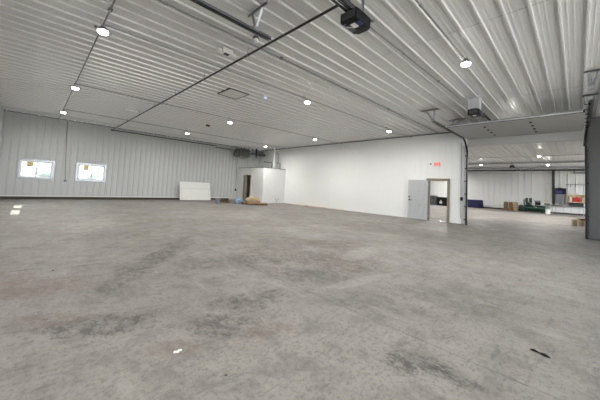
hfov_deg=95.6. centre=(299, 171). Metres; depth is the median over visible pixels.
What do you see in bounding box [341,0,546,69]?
trim
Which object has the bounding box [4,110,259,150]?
trim
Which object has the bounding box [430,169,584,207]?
wall
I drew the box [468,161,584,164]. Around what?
trim
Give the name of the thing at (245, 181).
trim
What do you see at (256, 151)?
flue pipe
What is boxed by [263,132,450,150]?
trim
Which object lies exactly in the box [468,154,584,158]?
conduit
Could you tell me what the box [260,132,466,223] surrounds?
wall
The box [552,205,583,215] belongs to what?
workbench
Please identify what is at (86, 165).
window
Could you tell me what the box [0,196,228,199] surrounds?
baseboard
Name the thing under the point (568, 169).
pipe
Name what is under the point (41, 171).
tree
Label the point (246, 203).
boxes
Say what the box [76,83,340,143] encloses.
conduit
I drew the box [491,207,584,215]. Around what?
baseboard
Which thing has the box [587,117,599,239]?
wall
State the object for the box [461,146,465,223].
trim
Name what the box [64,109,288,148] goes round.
conduit
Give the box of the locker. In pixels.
[430,195,437,204]
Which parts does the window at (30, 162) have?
sash, sash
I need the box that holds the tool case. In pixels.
[555,188,565,193]
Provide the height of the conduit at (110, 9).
0.120 m
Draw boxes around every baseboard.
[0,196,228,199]
[298,204,406,217]
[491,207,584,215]
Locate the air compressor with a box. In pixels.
[523,198,545,212]
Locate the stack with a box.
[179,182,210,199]
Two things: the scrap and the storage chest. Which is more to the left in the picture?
the storage chest
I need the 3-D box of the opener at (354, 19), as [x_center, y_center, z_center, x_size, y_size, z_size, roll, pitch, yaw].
[-0.597,-2.666,2.790,4.804,0.651,0.332,6,-4,-44]
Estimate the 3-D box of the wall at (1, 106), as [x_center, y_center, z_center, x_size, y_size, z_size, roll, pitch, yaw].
[-5.872,-0.954,4.157,0.144,4.488,26.150,6,-4,-44]
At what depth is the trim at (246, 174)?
21.61 m
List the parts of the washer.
door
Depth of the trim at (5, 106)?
16.50 m
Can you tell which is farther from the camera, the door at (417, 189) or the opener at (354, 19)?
the door at (417, 189)
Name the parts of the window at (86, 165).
sash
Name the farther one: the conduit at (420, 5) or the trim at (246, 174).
the trim at (246, 174)
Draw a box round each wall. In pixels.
[0,103,3,141]
[0,110,260,199]
[237,168,285,202]
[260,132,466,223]
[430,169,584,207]
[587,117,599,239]
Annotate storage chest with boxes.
[437,197,446,205]
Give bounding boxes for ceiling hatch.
[217,88,248,98]
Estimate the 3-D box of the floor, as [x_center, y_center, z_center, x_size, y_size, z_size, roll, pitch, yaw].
[8.042,2.858,17.776,39.705,0.200,26.550,6,-4,-44]
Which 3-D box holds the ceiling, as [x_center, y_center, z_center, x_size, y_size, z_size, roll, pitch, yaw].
[8.277,-1.774,18.033,39.505,0.186,26.150,6,-4,-44]
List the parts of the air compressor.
tank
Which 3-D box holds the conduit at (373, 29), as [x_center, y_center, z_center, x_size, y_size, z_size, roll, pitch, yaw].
[3.033,-2.539,6.706,6.101,0.054,0.071,6,-4,-43]
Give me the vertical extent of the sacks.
0.447 m
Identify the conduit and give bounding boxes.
[58,0,115,120]
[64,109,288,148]
[65,121,67,179]
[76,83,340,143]
[105,24,411,137]
[157,0,439,133]
[370,26,462,100]
[415,0,463,56]
[460,142,461,218]
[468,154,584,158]
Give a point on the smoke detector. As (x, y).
(255, 38)
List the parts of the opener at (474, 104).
mounting plate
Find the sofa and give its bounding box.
[467,199,482,207]
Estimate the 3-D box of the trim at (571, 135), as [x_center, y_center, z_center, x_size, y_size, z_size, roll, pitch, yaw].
[9.390,-1.610,11.624,0.160,0.808,3.880,6,-4,-44]
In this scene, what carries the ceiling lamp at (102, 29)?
hanging from the conduit at (110, 9)
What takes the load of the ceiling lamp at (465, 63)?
hanging from the conduit at (420, 5)
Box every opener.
[331,0,374,33]
[467,95,490,120]
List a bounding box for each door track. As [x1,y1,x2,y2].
[190,0,270,40]
[421,108,467,224]
[582,69,599,238]
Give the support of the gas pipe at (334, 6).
hanging from the ceiling
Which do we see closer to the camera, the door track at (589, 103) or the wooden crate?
the door track at (589, 103)
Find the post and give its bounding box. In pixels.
[552,171,554,203]
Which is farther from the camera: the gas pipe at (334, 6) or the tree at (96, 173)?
the tree at (96, 173)
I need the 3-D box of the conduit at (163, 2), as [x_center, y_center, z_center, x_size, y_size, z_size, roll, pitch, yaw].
[1.431,-2.530,8.336,15.706,0.054,0.070,6,-4,-44]
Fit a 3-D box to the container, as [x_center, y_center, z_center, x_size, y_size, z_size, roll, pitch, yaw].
[26.746,2.703,26.332,0.220,0.560,0.500,6,-4,-44]
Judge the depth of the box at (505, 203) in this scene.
29.47 m
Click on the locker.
(433, 199)
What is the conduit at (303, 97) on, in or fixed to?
attached to the ceiling
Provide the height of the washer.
1.100 m
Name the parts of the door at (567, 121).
door, door, door, door, door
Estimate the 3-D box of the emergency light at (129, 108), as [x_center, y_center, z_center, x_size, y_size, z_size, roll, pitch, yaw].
[-7.510,-2.776,12.119,0.510,0.140,0.180,6,-4,-44]
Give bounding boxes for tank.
[518,205,523,210]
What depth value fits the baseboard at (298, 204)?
16.10 m
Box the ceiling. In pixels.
[0,0,599,169]
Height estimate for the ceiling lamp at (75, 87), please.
0.168 m
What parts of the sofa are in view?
backrest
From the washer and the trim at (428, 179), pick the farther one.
the washer
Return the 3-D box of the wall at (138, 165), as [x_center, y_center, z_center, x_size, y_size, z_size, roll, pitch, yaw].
[-1.062,0.570,27.242,39.405,4.488,0.142,6,-4,-44]
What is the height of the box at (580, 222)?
0.300 m
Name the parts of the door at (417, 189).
panel, panel, panel, panel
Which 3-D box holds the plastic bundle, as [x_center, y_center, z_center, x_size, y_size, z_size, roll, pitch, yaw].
[-4.195,1.947,18.640,0.547,0.474,0.523,6,-4,-44]
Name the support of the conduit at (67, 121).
attached to the wall at (138, 165)
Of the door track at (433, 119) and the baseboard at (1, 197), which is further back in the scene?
the baseboard at (1, 197)
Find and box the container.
[573,197,579,201]
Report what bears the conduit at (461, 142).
attached to the wall at (373, 176)
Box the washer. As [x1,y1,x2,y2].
[556,194,563,204]
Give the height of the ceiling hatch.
0.042 m
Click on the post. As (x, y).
(553, 172)
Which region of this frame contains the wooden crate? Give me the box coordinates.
[567,194,584,206]
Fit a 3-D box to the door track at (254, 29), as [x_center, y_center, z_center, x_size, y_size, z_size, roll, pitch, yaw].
[-2.019,-2.798,3.554,4.235,0.408,0.560,6,-4,-44]
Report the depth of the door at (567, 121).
9.96 m
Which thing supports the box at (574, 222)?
on the floor
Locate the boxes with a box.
[241,202,267,204]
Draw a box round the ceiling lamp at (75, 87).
[69,84,80,89]
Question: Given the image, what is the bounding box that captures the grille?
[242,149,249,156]
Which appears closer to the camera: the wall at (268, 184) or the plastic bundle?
the plastic bundle
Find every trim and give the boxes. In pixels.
[0,195,218,197]
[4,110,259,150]
[5,106,259,148]
[242,175,247,200]
[246,174,251,195]
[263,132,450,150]
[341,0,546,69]
[427,178,449,222]
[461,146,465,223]
[467,119,585,146]
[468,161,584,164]
[468,166,584,168]
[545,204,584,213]
[586,144,587,210]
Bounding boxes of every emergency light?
[125,107,137,111]
[216,46,235,58]
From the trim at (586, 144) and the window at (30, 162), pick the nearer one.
the trim at (586, 144)
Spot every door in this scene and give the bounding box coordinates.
[407,180,427,219]
[446,110,584,138]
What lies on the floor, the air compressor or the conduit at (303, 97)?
the air compressor
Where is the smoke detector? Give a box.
[253,35,258,42]
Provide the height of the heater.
0.988 m
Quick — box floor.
[0,199,599,399]
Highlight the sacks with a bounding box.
[244,196,259,201]
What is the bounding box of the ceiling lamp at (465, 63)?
[461,57,470,66]
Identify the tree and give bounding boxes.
[27,167,50,176]
[79,168,102,178]
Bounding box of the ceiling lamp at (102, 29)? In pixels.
[94,24,111,35]
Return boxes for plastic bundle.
[234,197,242,203]
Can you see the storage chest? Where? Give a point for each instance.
(442, 201)
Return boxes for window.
[16,158,54,179]
[75,163,106,181]
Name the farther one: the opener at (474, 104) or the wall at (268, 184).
the wall at (268, 184)
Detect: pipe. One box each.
[111,0,349,150]
[250,149,264,157]
[468,169,584,170]
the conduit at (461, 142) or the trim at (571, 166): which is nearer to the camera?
the conduit at (461, 142)
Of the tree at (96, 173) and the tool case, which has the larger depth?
the tree at (96, 173)
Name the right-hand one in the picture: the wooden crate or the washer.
the wooden crate
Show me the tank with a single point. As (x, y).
(520, 207)
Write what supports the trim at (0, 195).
attached to the wall at (138, 165)
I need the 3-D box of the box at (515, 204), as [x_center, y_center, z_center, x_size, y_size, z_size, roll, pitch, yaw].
[22.996,3.689,29.008,0.400,0.900,0.394,6,-4,-44]
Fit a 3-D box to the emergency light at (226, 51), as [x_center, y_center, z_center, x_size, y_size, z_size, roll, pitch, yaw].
[-1.700,-2.775,6.303,0.490,0.140,0.160,6,-4,-44]
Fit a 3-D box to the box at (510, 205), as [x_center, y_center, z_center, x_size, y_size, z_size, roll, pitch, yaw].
[22.702,3.691,29.308,0.400,0.900,0.394,6,-4,-44]
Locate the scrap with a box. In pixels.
[530,349,549,357]
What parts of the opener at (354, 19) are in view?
chain, rail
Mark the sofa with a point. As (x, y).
(470, 203)
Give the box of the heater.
[233,146,251,158]
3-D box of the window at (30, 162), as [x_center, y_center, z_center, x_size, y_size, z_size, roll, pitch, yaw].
[-14.045,-0.133,14.492,1.420,1.045,0.180,6,-4,-44]

